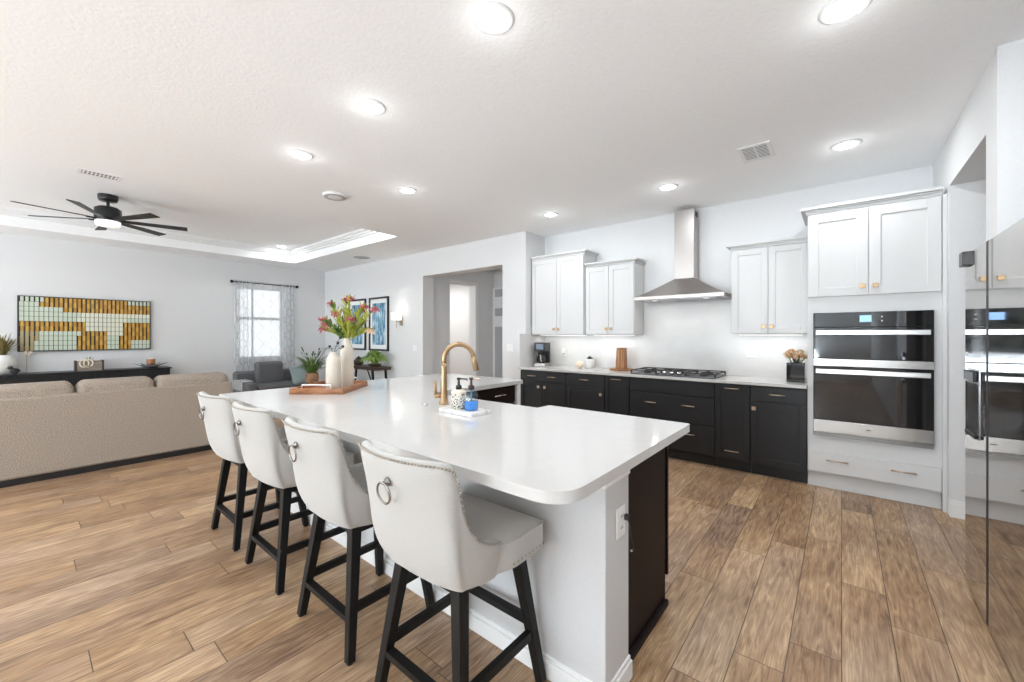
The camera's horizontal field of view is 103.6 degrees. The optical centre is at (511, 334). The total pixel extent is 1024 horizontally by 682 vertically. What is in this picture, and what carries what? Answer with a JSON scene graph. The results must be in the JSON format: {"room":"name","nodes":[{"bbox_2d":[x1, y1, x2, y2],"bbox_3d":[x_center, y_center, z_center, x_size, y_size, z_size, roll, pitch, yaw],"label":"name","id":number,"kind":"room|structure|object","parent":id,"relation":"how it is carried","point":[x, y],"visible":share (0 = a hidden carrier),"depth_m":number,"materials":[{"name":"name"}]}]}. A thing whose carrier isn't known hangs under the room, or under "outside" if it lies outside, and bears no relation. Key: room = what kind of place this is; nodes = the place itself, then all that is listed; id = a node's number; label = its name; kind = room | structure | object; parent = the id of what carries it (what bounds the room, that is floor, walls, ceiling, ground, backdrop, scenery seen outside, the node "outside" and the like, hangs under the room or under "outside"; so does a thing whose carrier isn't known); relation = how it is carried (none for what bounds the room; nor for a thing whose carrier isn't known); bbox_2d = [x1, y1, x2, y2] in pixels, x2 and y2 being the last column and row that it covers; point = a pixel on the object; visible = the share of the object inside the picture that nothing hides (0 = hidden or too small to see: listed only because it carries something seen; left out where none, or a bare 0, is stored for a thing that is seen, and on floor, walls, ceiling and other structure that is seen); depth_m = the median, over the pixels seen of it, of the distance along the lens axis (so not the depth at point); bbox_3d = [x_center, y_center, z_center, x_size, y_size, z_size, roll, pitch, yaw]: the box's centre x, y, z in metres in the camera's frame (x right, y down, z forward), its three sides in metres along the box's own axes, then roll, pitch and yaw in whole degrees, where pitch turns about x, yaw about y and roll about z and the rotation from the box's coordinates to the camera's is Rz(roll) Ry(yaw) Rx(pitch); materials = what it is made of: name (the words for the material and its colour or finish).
{"room":"open-plan kitchen","nodes":[
{"label":"open-plan kitchen","id":0,"kind":"room"},
{"bbox_2d":[0,355,17,374],"bbox_3d":[-7.391,0.429,5.826,0.310,0.280,0.310,0,0,39],"label":"vase","id":1,"kind":"object","parent":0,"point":[6,361],"depth_m":5.79,"materials":[{"name":"white ceramic"}]},
{"bbox_2d":[0,233,324,381],"bbox_3d":[-6.939,-0.070,6.838,0.200,2.880,16.200,0,0,39],"label":"wall","id":2,"kind":"structure","parent":0,"point":[191,298],"depth_m":7.33,"materials":[{"name":"paint"}]},
{"bbox_2d":[17,295,150,351],"bbox_3d":[-6.951,-0.172,6.632,0.042,0.851,1.506,0,0,39],"label":"wall art","id":3,"kind":"object","parent":2,"relation":"attached to","point":[44,323],"visible":1,"depth_m":6.55,"materials":[{"name":"multicoloured"}]},
{"bbox_2d":[230,280,298,287],"bbox_3d":[-5.273,-1.085,8.634,0.104,0.068,1.310,0,0,39],"label":"curtain rod","id":4,"kind":"object","parent":2,"relation":"attached to","point":[231,281],"visible":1,"depth_m":8.55,"materials":[{"name":"black metal"}]},
{"bbox_2d":[234,280,248,371],"bbox_3d":[-5.549,-0.025,8.269,0.062,2.190,0.265,0,0,39],"label":"curtain","id":5,"kind":"object","parent":4,"relation":"hanging from","point":[241,290],"visible":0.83,"depth_m":8.27,"materials":[{"name":"white fabric"}]},
{"bbox_2d":[282,284,294,368],"bbox_3d":[-4.974,-0.025,8.971,0.062,2.190,0.270,0,0,39],"label":"curtain","id":6,"kind":"object","parent":4,"relation":"hanging from","point":[288,293],"visible":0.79,"depth_m":8.97,"materials":[{"name":"white fabric"}]},
{"bbox_2d":[249,288,281,359],"bbox_3d":[-5.382,-0.240,8.646,0.160,1.520,0.930,0,0,39],"label":"window","id":7,"kind":"structure","parent":2,"relation":"in","point":[251,318],"depth_m":8.77,"materials":[{"name":"grey"}]},
{"bbox_2d":[325,231,544,404],"bbox_3d":[-1.927,-0.070,8.029,6.050,2.880,0.690,0,0,39],"label":"wall","id":8,"kind":"structure","parent":0,"point":[408,280],"depth_m":7.42,"materials":[{"name":"paint"}]},
{"bbox_2d":[350,299,365,349],"bbox_3d":[-3.353,-0.225,8.727,0.680,1.090,0.035,0,0,39],"label":"framed print","id":9,"kind":"object","parent":8,"relation":"attached to","point":[359,342],"visible":0.48,"depth_m":8.69,"materials":[{"name":"black"}]},
{"bbox_2d":[369,296,388,350],"bbox_3d":[-2.714,-0.225,8.204,0.690,1.090,0.035,0,0,39],"label":"framed print","id":10,"kind":"object","parent":8,"relation":"attached to","point":[379,341],"visible":0.95,"depth_m":8.18,"materials":[{"name":"black"}]},
{"bbox_2d":[391,312,402,327],"bbox_3d":[-2.188,-0.285,7.655,0.200,0.290,0.220,0,0,39],"label":"wall sconce","id":11,"kind":"object","parent":8,"relation":"attached to","point":[396,316],"visible":1,"depth_m":7.58,"materials":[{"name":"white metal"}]},
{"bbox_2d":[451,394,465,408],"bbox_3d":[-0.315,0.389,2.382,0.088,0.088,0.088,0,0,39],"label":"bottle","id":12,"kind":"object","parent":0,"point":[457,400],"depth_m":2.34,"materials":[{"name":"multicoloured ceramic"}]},
{"bbox_2d":[434,268,501,376],"bbox_3d":[-1.063,-0.070,8.414,4.900,2.880,1.920,0,0,39],"label":"wall","id":13,"kind":"structure","parent":0,"point":[454,303],"depth_m":8.64,"materials":[{"name":"paint"}]},
{"bbox_2d":[450,279,477,375],"bbox_3d":[-0.964,0.140,8.178,0.017,2.460,0.780,0,0,39],"label":"trim","id":14,"kind":"structure","parent":13,"relation":"attached to","point":[451,280],"depth_m":8.43,"materials":[{"name":"white wood"}]},
{"bbox_2d":[493,287,501,377],"bbox_3d":[-0.053,0.170,8.567,0.930,2.400,0.045,0,0,39],"label":"door","id":15,"kind":"structure","parent":13,"relation":"in","point":[497,292],"depth_m":8.75,"materials":[{"name":"white wood"}]},
{"bbox_2d":[0,418,1015,681],"bbox_3d":[-2.526,1.420,3.229,14.000,0.100,16.200,0,0,39],"label":"floor","id":16,"kind":"structure","parent":0,"point":[122,573],"depth_m":2.14,"materials":[{"name":"brown wood"}]},
{"bbox_2d":[0,366,171,391],"bbox_3d":[-7.135,0.970,6.088,0.415,0.800,3.030,0,0,39],"label":"media console","id":17,"kind":"object","parent":16,"relation":"on","point":[72,376],"visible":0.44,"depth_m":6.29,"materials":[{"name":"black wood"}]},
{"bbox_2d":[0,334,20,374],"bbox_3d":[-7.394,0.259,5.823,0.400,0.620,0.463,0,0,39],"label":"potted plant","id":18,"kind":"object","parent":17,"relation":"on","point":[6,360],"visible":0.97,"depth_m":5.80,"materials":[{"name":"white ceramic"}]},
{"bbox_2d":[8,366,26,374],"bbox_3d":[-7.133,0.506,5.811,0.062,0.126,0.215,0,0,39],"label":"bird figurine","id":19,"kind":"object","parent":17,"relation":"on","point":[14,371],"visible":1,"depth_m":5.77,"materials":[{"name":"black"}]},
{"bbox_2d":[74,356,103,370],"bbox_3d":[-6.786,0.455,6.468,0.214,0.229,0.324,0,0,39],"label":"box","id":20,"kind":"object","parent":17,"relation":"on","point":[87,364],"visible":1,"depth_m":6.41,"materials":[{"name":"brown wood"}]},
{"bbox_2d":[136,358,167,367],"bbox_3d":[-6.321,0.483,7.056,0.320,0.172,0.496,0,0,39],"label":"bowl","id":21,"kind":"object","parent":17,"relation":"on","point":[150,362],"visible":1,"depth_m":7.01,"materials":[{"name":"grey"}]},
{"bbox_2d":[146,359,155,364],"bbox_3d":[-6.321,0.484,7.056,0.124,0.130,0.124,0,0,39],"label":"candle","id":22,"kind":"object","parent":21,"relation":"on","point":[148,361],"depth_m":7.01,"materials":[{"name":"brown"}]},
{"bbox_2d":[0,372,231,487],"bbox_3d":[-4.834,0.913,4.025,0.980,0.914,3.210,0,0,39],"label":"sofa","id":23,"kind":"object","parent":16,"relation":"on","point":[49,430],"visible":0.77,"depth_m":4.07,"materials":[{"name":"beige fabric"}]},
{"bbox_2d":[0,381,73,398],"bbox_3d":[-4.575,0.704,3.805,0.300,0.492,0.595,0,0,39],"label":"cushion","id":24,"kind":"object","parent":23,"relation":"on","point":[51,389],"depth_m":3.78,"materials":[{"name":"beige fabric"}]},
{"bbox_2d":[75,376,153,392],"bbox_3d":[-4.194,0.704,4.271,0.300,0.492,0.586,0,0,39],"label":"cushion","id":25,"kind":"object","parent":23,"relation":"on","point":[136,384],"depth_m":4.19,"materials":[{"name":"beige fabric"}]},
{"bbox_2d":[153,372,227,386],"bbox_3d":[-3.786,0.705,4.769,0.300,0.490,0.678,0,0,39],"label":"cushion","id":26,"kind":"object","parent":23,"relation":"on","point":[207,379],"depth_m":4.69,"materials":[{"name":"beige fabric"}]},
{"bbox_2d":[196,391,308,551],"bbox_3d":[-1.835,0.877,2.827,0.541,0.986,0.586,0,0,39],"label":"bar stool","id":27,"kind":"object","parent":16,"relation":"on","point":[217,413],"visible":0.59,"depth_m":2.61,"materials":[{"name":"cream leather"},{"name":"black wood"},{"name":"metal"}]},
{"bbox_2d":[278,427,286,439],"bbox_3d":[-1.804,0.711,2.855,0.519,0.053,0.427,0,0,36],"label":"cushion","id":28,"kind":"object","parent":27,"relation":"on","point":[282,432],"depth_m":2.82,"materials":[{"name":"beige fabric"}]},
{"bbox_2d":[232,361,297,392],"bbox_3d":[-4.740,0.951,7.978,0.880,0.842,1.150,0,0,39],"label":"armchair","id":29,"kind":"object","parent":16,"relation":"on","point":[265,375],"visible":0.43,"depth_m":7.88,"materials":[{"name":"grey fabric"}]},
{"bbox_2d":[233,379,251,390],"bbox_3d":[-5.089,0.944,7.630,0.500,0.172,0.202,0,0,39],"label":"throw blanket","id":30,"kind":"object","parent":29,"relation":"on","point":[237,384],"visible":1,"depth_m":7.57,"materials":[{"name":"grey fabric"}]},
{"bbox_2d":[254,361,282,382],"bbox_3d":[-4.870,0.750,8.072,0.200,0.440,0.490,0,0,39],"label":"cushion","id":31,"kind":"object","parent":29,"relation":"on","point":[267,371],"depth_m":7.98,"materials":[{"name":"grey fabric"}]},
{"bbox_2d":[257,380,297,389],"bbox_3d":[-4.654,0.985,7.909,0.660,0.090,0.770,0,0,39],"label":"seat cushion","id":32,"kind":"object","parent":29,"relation":"on","point":[267,384],"depth_m":7.81,"materials":[{"name":"grey fabric"}]},
{"bbox_2d":[289,364,306,384],"bbox_3d":[-4.171,0.770,8.011,0.482,0.468,0.202,0,0,-24],"label":"throw pillow","id":33,"kind":"object","parent":29,"relation":"on","point":[298,375],"visible":0.52,"depth_m":7.92,"materials":[{"name":"green fabric"}]},
{"bbox_2d":[229,401,354,594],"bbox_3d":[-1.310,0.877,2.397,0.535,0.986,0.587,0,0,39],"label":"bar stool","id":34,"kind":"object","parent":16,"relation":"on","point":[265,455],"visible":0.7,"depth_m":2.17,"materials":[{"name":"cream leather"},{"name":"black wood"},{"name":"metal"}]},
{"bbox_2d":[284,443,354,455],"bbox_3d":[-1.282,0.711,2.428,0.519,0.053,0.427,0,0,38],"label":"cushion","id":35,"kind":"object","parent":34,"relation":"on","point":[348,453],"depth_m":2.43,"materials":[{"name":"beige fabric"}]},
{"bbox_2d":[282,416,434,665],"bbox_3d":[-0.754,0.877,1.943,0.535,0.986,0.587,0,0,39],"label":"bar stool","id":36,"kind":"object","parent":16,"relation":"on","point":[335,491],"visible":0.82,"depth_m":1.73,"materials":[{"name":"cream leather"},{"name":"black wood"},{"name":"metal"}]},
{"bbox_2d":[349,462,367,489],"bbox_3d":[-0.729,0.711,1.976,0.519,0.053,0.427,0,0,40],"label":"cushion","id":37,"kind":"object","parent":36,"relation":"on","point":[357,470],"depth_m":1.98,"materials":[{"name":"beige fabric"}]},
{"bbox_2d":[354,364,390,380],"bbox_3d":[-2.978,0.991,8.094,1.380,0.762,0.340,0,0,39],"label":"console table","id":38,"kind":"object","parent":16,"relation":"on","point":[364,366],"visible":0.39,"depth_m":7.76,"materials":[{"name":"brown wood"}]},
{"bbox_2d":[354,356,363,364],"bbox_3d":[-3.125,0.517,8.215,0.200,0.185,0.200,0,0,39],"label":"lidded jar","id":39,"kind":"object","parent":38,"relation":"on","point":[356,362],"visible":0.86,"depth_m":8.14,"materials":[{"name":"black ceramic"}]},
{"bbox_2d":[358,350,389,366],"bbox_3d":[-2.716,0.447,7.799,0.838,0.324,0.467,0,0,39],"label":"fern","id":40,"kind":"object","parent":38,"relation":"on","point":[373,356],"visible":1,"depth_m":7.72,"materials":[{"name":"green plant"}]},
{"bbox_2d":[368,363,381,366],"bbox_3d":[-2.669,0.585,7.841,0.260,0.050,0.260,0,0,39],"label":"bowl","id":41,"kind":"object","parent":38,"relation":"on","point":[372,364],"depth_m":7.76,"materials":[{"name":"brown wood"}]},
{"bbox_2d":[357,440,546,681],"bbox_3d":[-0.238,0.877,1.520,0.535,0.986,0.587,0,0,39],"label":"bar stool","id":42,"kind":"object","parent":16,"relation":"on","point":[456,541],"visible":1,"depth_m":1.35,"materials":[{"name":"beige fabric"}]},
{"bbox_2d":[459,492,543,544],"bbox_3d":[-0.210,0.711,1.551,0.519,0.053,0.427,0,0,38],"label":"cushion","id":43,"kind":"object","parent":42,"relation":"on","point":[492,523],"depth_m":1.50,"materials":[{"name":"beige fabric"}]},
{"bbox_2d":[284,428,631,681],"bbox_3d":[-0.679,0.932,2.419,2.817,0.876,0.229,0,0,39],"label":"island base","id":44,"kind":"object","parent":16,"relation":"on","point":[578,577],"depth_m":1.57,"materials":[{"name":"paint"}]},
{"bbox_2d":[616,503,624,539],"bbox_3d":[0.418,0.715,1.544,0.009,0.115,0.075,0,0,39],"label":"wall outlet","id":45,"kind":"object","parent":44,"relation":"attached to","point":[620,522],"visible":0.99,"depth_m":1.53,"materials":[{"name":"white plastic"}]},
{"bbox_2d":[624,513,633,551],"bbox_3d":[0.466,0.780,1.584,0.026,0.185,0.109,0,0,29],"label":"cord","id":46,"kind":"object","parent":44,"relation":"attached to","point":[626,516],"visible":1,"depth_m":1.55,"materials":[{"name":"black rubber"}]},
{"bbox_2d":[477,385,514,403],"bbox_3d":[-0.546,0.932,4.187,1.134,0.876,0.528,0,0,39],"label":"base cabinet","id":47,"kind":"object","parent":16,"relation":"on","point":[506,394],"visible":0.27,"depth_m":3.87,"materials":[{"name":"black wood"}]},
{"bbox_2d":[514,384,519,404],"bbox_3d":[-0.351,0.932,4.405,1.080,0.876,0.045,0,0,39],"label":"end panel","id":48,"kind":"object","parent":16,"relation":"on","point":[517,387],"visible":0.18,"depth_m":4.06,"materials":[{"name":"white wood"}]},
{"bbox_2d":[521,369,566,407],"bbox_3d":[0.596,0.928,5.728,0.758,0.883,0.648,0,0,39],"label":"base cabinet","id":49,"kind":"object","parent":16,"relation":"on","point":[538,388],"visible":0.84,"depth_m":5.50,"materials":[{"name":"black wood"}]},
{"bbox_2d":[566,373,604,411],"bbox_3d":[1.101,0.928,5.314,0.543,0.883,0.648,0,0,39],"label":"base cabinet","id":50,"kind":"object","parent":16,"relation":"on","point":[583,391],"visible":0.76,"depth_m":5.08,"materials":[{"name":"black wood"}]},
{"bbox_2d":[605,375,629,415],"bbox_3d":[1.434,0.928,5.042,0.313,0.883,0.648,0,0,39],"label":"base cabinet","id":51,"kind":"object","parent":16,"relation":"on","point":[617,388],"visible":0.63,"depth_m":4.82,"materials":[{"name":"black wood"}]},
{"bbox_2d":[628,446,668,660],"bbox_3d":[-0.018,0.932,2.409,1.722,0.876,0.588,0,0,39],"label":"base cabinet","id":52,"kind":"object","parent":16,"relation":"on","point":[648,480],"visible":0.13,"depth_m":1.86,"materials":[{"name":"black wood"}]},
{"bbox_2d":[219,373,689,503],"bbox_3d":[-0.344,0.474,2.991,3.119,0.038,2.265,0,0,39],"label":"countertop","id":53,"kind":"structure","parent":52,"relation":"on","point":[549,454],"depth_m":1.88,"materials":[{"name":"white stone"}]},
{"bbox_2d":[289,377,367,394],"bbox_3d":[-1.501,0.416,3.353,0.410,0.078,0.550,0,0,-1],"label":"serving tray","id":54,"kind":"object","parent":53,"relation":"on","point":[316,388],"visible":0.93,"depth_m":3.08,"materials":[{"name":"brown wood"}]},
{"bbox_2d":[326,352,340,387],"bbox_3d":[-1.419,0.287,3.201,0.112,0.308,0.112,0,0,39],"label":"vase","id":55,"kind":"object","parent":54,"relation":"on","point":[333,361],"visible":0.81,"depth_m":3.16,"materials":[{"name":"beige ceramic"}]},
{"bbox_2d":[327,336,343,351],"bbox_3d":[-1.402,0.161,3.201,0.141,0.302,0.024,0,0,0],"label":"sprig","id":56,"kind":"object","parent":55,"relation":"in","point":[340,337],"visible":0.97,"depth_m":3.20,"materials":[{"name":"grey plant"}]},
{"bbox_2d":[340,338,353,387],"bbox_3d":[-1.383,0.235,3.378,0.106,0.412,0.106,0,0,39],"label":"vase","id":57,"kind":"object","parent":54,"relation":"on","point":[346,353],"visible":0.84,"depth_m":3.33,"materials":[{"name":"beige ceramic"}]},
{"bbox_2d":[316,294,379,339],"bbox_3d":[-1.389,-0.082,3.412,0.523,0.527,0.341,0,0,-18],"label":"flower bouquet","id":58,"kind":"object","parent":57,"relation":"in","point":[347,329],"visible":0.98,"depth_m":3.36,"materials":[{"name":"green plant"}]},
{"bbox_2d":[433,342,478,404],"bbox_3d":[-0.369,0.251,2.691,0.311,0.409,0.066,0,0,-19],"label":"kitchen faucet","id":59,"kind":"object","parent":53,"relation":"on","point":[443,395],"visible":1,"depth_m":2.65,"materials":[{"name":"gold metal"}]},
{"bbox_2d":[439,406,489,416],"bbox_3d":[-0.280,0.444,2.367,0.276,0.022,0.156,0,0,40],"label":"marble tray","id":60,"kind":"object","parent":53,"relation":"on","point":[448,409],"visible":0.77,"depth_m":2.31,"materials":[{"name":"white stone"}]},
{"bbox_2d":[451,377,467,408],"bbox_3d":[-0.315,0.342,2.382,0.088,0.182,0.088,0,0,-27],"label":"soap dispenser","id":61,"kind":"object","parent":60,"relation":"on","point":[458,396],"visible":0.98,"depth_m":2.35,"materials":[{"name":"white ceramic"}]},
{"bbox_2d":[465,377,480,410],"bbox_3d":[-0.233,0.339,2.328,0.087,0.188,0.082,0,0,-27],"label":"soap bottle","id":62,"kind":"object","parent":60,"relation":"on","point":[470,405],"visible":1,"depth_m":2.31,"materials":[{"name":"clear glass"}]},
{"bbox_2d":[630,377,716,465],"bbox_3d":[1.911,0.928,4.652,0.915,0.883,0.648,0,0,39],"label":"base cabinet","id":63,"kind":"object","parent":16,"relation":"on","point":[692,403],"visible":0.66,"depth_m":4.34,"materials":[{"name":"black wood"}]},
{"bbox_2d":[519,365,807,388],"bbox_3d":[1.572,0.470,4.914,3.302,0.030,0.638,0,0,39],"label":"countertop","id":64,"kind":"structure","parent":63,"relation":"on","point":[729,379],"depth_m":4.33,"materials":[{"name":"white stone"}]},
{"bbox_2d":[534,342,549,366],"bbox_3d":[0.437,0.282,5.898,0.170,0.345,0.257,0,0,27],"label":"coffee maker","id":65,"kind":"object","parent":64,"relation":"on","point":[543,348],"visible":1,"depth_m":5.85,"materials":[{"name":"silver metal"}]},
{"bbox_2d":[576,360,583,367],"bbox_3d":[0.935,0.405,5.565,0.109,0.109,0.104,0,0,39],"label":"ball","id":66,"kind":"object","parent":64,"relation":"on","point":[579,364],"visible":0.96,"depth_m":5.53,"materials":[{"name":"beige ceramic"}]},
{"bbox_2d":[585,356,594,367],"bbox_3d":[1.076,0.368,5.580,0.140,0.173,0.140,0,0,39],"label":"succulent pot","id":67,"kind":"object","parent":64,"relation":"on","point":[589,362],"visible":1,"depth_m":5.53,"materials":[{"name":"white ceramic"}]},
{"bbox_2d":[609,348,632,370],"bbox_3d":[1.417,0.309,5.223,0.300,0.290,0.300,0,0,39],"label":"cutting board","id":68,"kind":"object","parent":64,"relation":"on","point":[621,353],"visible":0.92,"depth_m":5.19,"materials":[{"name":"brown wood"}]},
{"bbox_2d":[630,367,725,378],"bbox_3d":[1.899,0.429,4.635,0.914,0.050,0.510,0,0,39],"label":"gas cooktop","id":69,"kind":"object","parent":64,"relation":"in","point":[708,374],"visible":1,"depth_m":4.53,"materials":[{"name":"grey metal"}]},
{"bbox_2d":[783,349,807,382],"bbox_3d":[2.763,0.291,3.936,0.212,0.326,0.233,0,0,-25],"label":"flower vase","id":70,"kind":"object","parent":64,"relation":"on","point":[795,371],"visible":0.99,"depth_m":3.89,"materials":[{"name":"black glass"}]},
{"bbox_2d":[715,383,751,472],"bbox_3d":[2.388,0.928,4.262,0.314,0.883,0.648,0,0,39],"label":"base cabinet","id":71,"kind":"object","parent":16,"relation":"on","point":[732,401],"visible":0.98,"depth_m":4.04,"materials":[{"name":"black wood"}]},
{"bbox_2d":[751,385,807,482],"bbox_3d":[2.684,0.928,4.019,0.448,0.883,0.648,0,0,39],"label":"base cabinet","id":72,"kind":"object","parent":16,"relation":"on","point":[779,415],"visible":0.98,"depth_m":3.79,"materials":[{"name":"black wood"}]},
{"bbox_2d":[800,186,946,512],"bbox_3d":[3.172,0.113,3.610,0.919,2.515,0.632,0,0,39],"label":"tall cabinet","id":73,"kind":"object","parent":16,"relation":"on","point":[886,252],"visible":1,"depth_m":3.35,"materials":[{"name":"white wood"}]},
{"bbox_2d":[813,310,933,449],"bbox_3d":[2.984,0.349,3.362,0.756,1.090,0.094,0,0,39],"label":"double oven","id":74,"kind":"object","parent":73,"relation":"in","point":[873,372],"visible":1,"depth_m":3.34,"materials":[{"name":"black metal"}]},
{"bbox_2d":[959,218,1023,681],"bbox_3d":[2.467,0.465,1.549,0.872,1.810,0.942,0,0,39],"label":"refrigerator","id":75,"kind":"object","parent":16,"relation":"on","point":[994,270],"visible":1,"depth_m":1.74,"materials":[{"name":"grey metal"}]},
{"bbox_3d":[-3.775,1.146,7.609,0.480,0.453,0.480,0,0,39],"label":"side table","id":76,"kind":"object","parent":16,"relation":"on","visible":0},
{"bbox_2d":[292,347,327,383],"bbox_3d":[-3.785,0.567,7.643,0.772,0.706,0.786,0,0,-8],"label":"potted plant","id":77,"kind":"object","parent":76,"relation":"on","point":[312,376],"visible":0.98,"depth_m":7.53,"materials":[{"name":"green plant"}]},
{"bbox_2d":[0,0,1023,271],"bbox_3d":[-2.526,-1.760,3.229,14.000,0.500,16.200,0,0,39],"label":"ceiling","id":78,"kind":"structure","parent":0,"point":[579,111],"depth_m":2.64,"materials":[{"name":"paint"}]},
{"bbox_2d":[10,193,187,235],"bbox_3d":[-5.085,-1.555,5.070,1.498,0.390,1.536,0,0,39],"label":"ceiling fan","id":79,"kind":"object","parent":78,"relation":"hanging from","point":[106,216],"visible":1,"depth_m":4.98,"materials":[{"name":"black metal"}]},
{"bbox_2d":[76,167,122,181],"bbox_3d":[-3.876,-1.506,3.790,0.170,0.008,0.300,0,0,39],"label":"ceiling vent","id":80,"kind":"object","parent":78,"relation":"in","point":[78,170],"visible":1,"depth_m":3.78,"materials":[{"name":"grey metal"}]},
{"bbox_2d":[0,206,378,256],"bbox_3d":[-5.052,-1.700,5.030,3.650,0.100,5.950,0,0,39],"label":"trim","id":81,"kind":"structure","parent":78,"relation":"attached to","point":[9,211],"depth_m":6.92,"materials":[{"name":"white"}]},
{"bbox_2d":[287,149,313,159],"bbox_3d":[-1.766,-1.504,3.369,0.196,0.011,0.196,0,0,39],"label":"recessed light","id":82,"kind":"object","parent":78,"relation":"in","point":[296,153],"visible":1,"depth_m":3.35,"materials":[{"name":"white"}]},
{"bbox_2d":[323,191,346,200],"bbox_3d":[-1.915,-1.497,4.356,0.240,0.026,0.240,0,0,39],"label":"smoke detector","id":83,"kind":"object","parent":78,"relation":"attached to","point":[336,196],"visible":1,"depth_m":4.32,"materials":[{"name":"white plastic"}]},
{"bbox_2d":[352,255,370,258],"bbox_3d":[-2.914,-1.505,7.809,0.330,0.010,0.330,0,0,39],"label":"ceiling speaker","id":84,"kind":"object","parent":78,"relation":"attached to","point":[356,256],"visible":1,"depth_m":7.80,"materials":[{"name":"white plastic"}]},
{"bbox_2d":[355,98,385,114],"bbox_3d":[-0.935,-1.504,2.664,0.196,0.011,0.196,0,0,39],"label":"recessed light","id":85,"kind":"object","parent":78,"relation":"in","point":[369,106],"visible":1,"depth_m":2.65,"materials":[{"name":"white plastic"}]},
{"bbox_2d":[398,187,416,193],"bbox_3d":[-1.088,-1.504,4.197,0.196,0.011,0.196,0,0,39],"label":"recessed light","id":86,"kind":"object","parent":78,"relation":"in","point":[407,190],"visible":1,"depth_m":4.18,"materials":[{"name":"white plastic"}]},
{"bbox_2d":[473,2,513,34],"bbox_3d":[-0.086,-1.504,1.924,0.196,0.011,0.196,0,0,39],"label":"recessed light","id":87,"kind":"object","parent":78,"relation":"in","point":[491,18],"visible":1,"depth_m":1.91,"materials":[{"name":"white"}]},
{"bbox_2d":[543,212,557,216],"bbox_3d":[0.480,-1.504,5.033,0.196,0.011,0.196,0,0,39],"label":"recessed light","id":88,"kind":"object","parent":78,"relation":"in","point":[547,214],"visible":1,"depth_m":5.01,"materials":[{"name":"white plastic"}]},
{"bbox_2d":[658,183,677,190],"bbox_3d":[1.586,-1.504,4.103,0.196,0.011,0.196,0,0,39],"label":"recessed light","id":89,"kind":"object","parent":78,"relation":"in","point":[668,186],"visible":1,"depth_m":4.08,"materials":[{"name":"white"}]},
{"bbox_2d":[737,140,774,162],"bbox_3d":[2.016,-1.506,3.325,0.230,0.008,0.330,0,0,39],"label":"ceiling vent","id":90,"kind":"object","parent":78,"relation":"in","point":[762,150],"visible":1,"depth_m":3.32,"materials":[{"name":"grey metal"}]},
{"bbox_2d":[818,0,872,24],"bbox_3d":[1.535,-1.504,1.858,0.196,0.011,0.196,0,0,39],"label":"recessed light","id":91,"kind":"object","parent":78,"relation":"in","point":[835,11],"visible":1,"depth_m":1.86,"materials":[{"name":"white plastic"}]},
{"bbox_2d":[830,139,861,150],"bbox_3d":[2.648,-1.504,3.195,0.196,0.011,0.196,0,0,39],"label":"recessed light","id":92,"kind":"object","parent":78,"relation":"in","point":[850,143],"visible":1,"depth_m":3.17,"materials":[{"name":"white"}]},
{"bbox_2d":[545,165,932,304],"bbox_3d":[2.872,-0.070,4.420,5.950,2.880,0.200,0,0,39],"label":"wall","id":93,"kind":"structure","parent":0,"point":[777,216],"depth_m":4.66,"materials":[{"name":"paint"}]},
{"bbox_2d":[531,249,598,334],"bbox_3d":[0.741,-0.573,5.764,0.908,1.135,0.374,0,0,39],"label":"upper cabinet","id":94,"kind":"object","parent":93,"relation":"attached to","point":[558,279],"visible":0.99,"depth_m":5.61,"materials":[{"name":"white wood"}]},
{"bbox_2d":[584,257,646,334],"bbox_3d":[1.352,-0.480,5.287,0.722,0.950,0.339,0,0,39],"label":"upper cabinet","id":95,"kind":"object","parent":93,"relation":"attached to","point":[612,286],"visible":1,"depth_m":5.16,"materials":[{"name":"white wood"}]},
{"bbox_2d":[519,301,807,378],"bbox_3d":[1.584,0.048,4.932,3.307,0.875,0.640,0,0,39],"label":"backsplash","id":96,"kind":"structure","parent":93,"relation":"attached to","point":[695,335],"depth_m":4.89,"materials":[{"name":"white tile"}]},
{"bbox_2d":[634,208,731,302],"bbox_3d":[1.982,-0.935,4.682,0.970,1.063,0.479,0,0,39],"label":"range hood","id":97,"kind":"object","parent":93,"relation":"attached to","point":[686,285],"visible":0.98,"depth_m":4.69,"materials":[{"name":"silver metal"}]},
{"bbox_2d":[746,347,757,357],"bbox_3d":[2.644,0.190,4.446,0.115,0.115,0.009,0,0,39],"label":"wall outlet","id":98,"kind":"object","parent":93,"relation":"attached to","point":[750,351],"visible":1,"depth_m":4.44,"materials":[{"name":"white plastic"}]},
{"bbox_2d":[726,235,807,333],"bbox_3d":[2.668,-0.483,4.210,0.714,0.943,0.339,0,0,39],"label":"upper cabinet","id":99,"kind":"object","parent":93,"relation":"attached to","point":[770,277],"visible":0.93,"depth_m":4.07,"materials":[{"name":"white wood"}]},
{"bbox_2d":[738,334,803,334],"bbox_3d":[2.691,-0.005,4.207,0.580,0.014,0.036,0,0,39],"label":"light","id":100,"kind":"object","parent":99,"relation":"attached to","point":[738,334],"visible":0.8,"depth_m":4.18,"materials":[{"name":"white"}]},
{"bbox_2d":[933,39,1023,514],"bbox_3d":[0.443,-0.070,-1.693,1.570,2.880,12.340,0,0,39],"label":"wall","id":101,"kind":"structure","parent":0,"point":[979,167],"depth_m":2.69,"materials":[{"name":"paint"}]},
{"bbox_2d":[949,499,964,519],"bbox_3d":[3.869,1.305,2.575,1.470,0.130,0.015,0,0,39],"label":"baseboard","id":102,"kind":"structure","parent":101,"relation":"attached to","point":[956,508],"depth_m":3.01,"materials":[{"name":"white wood"}]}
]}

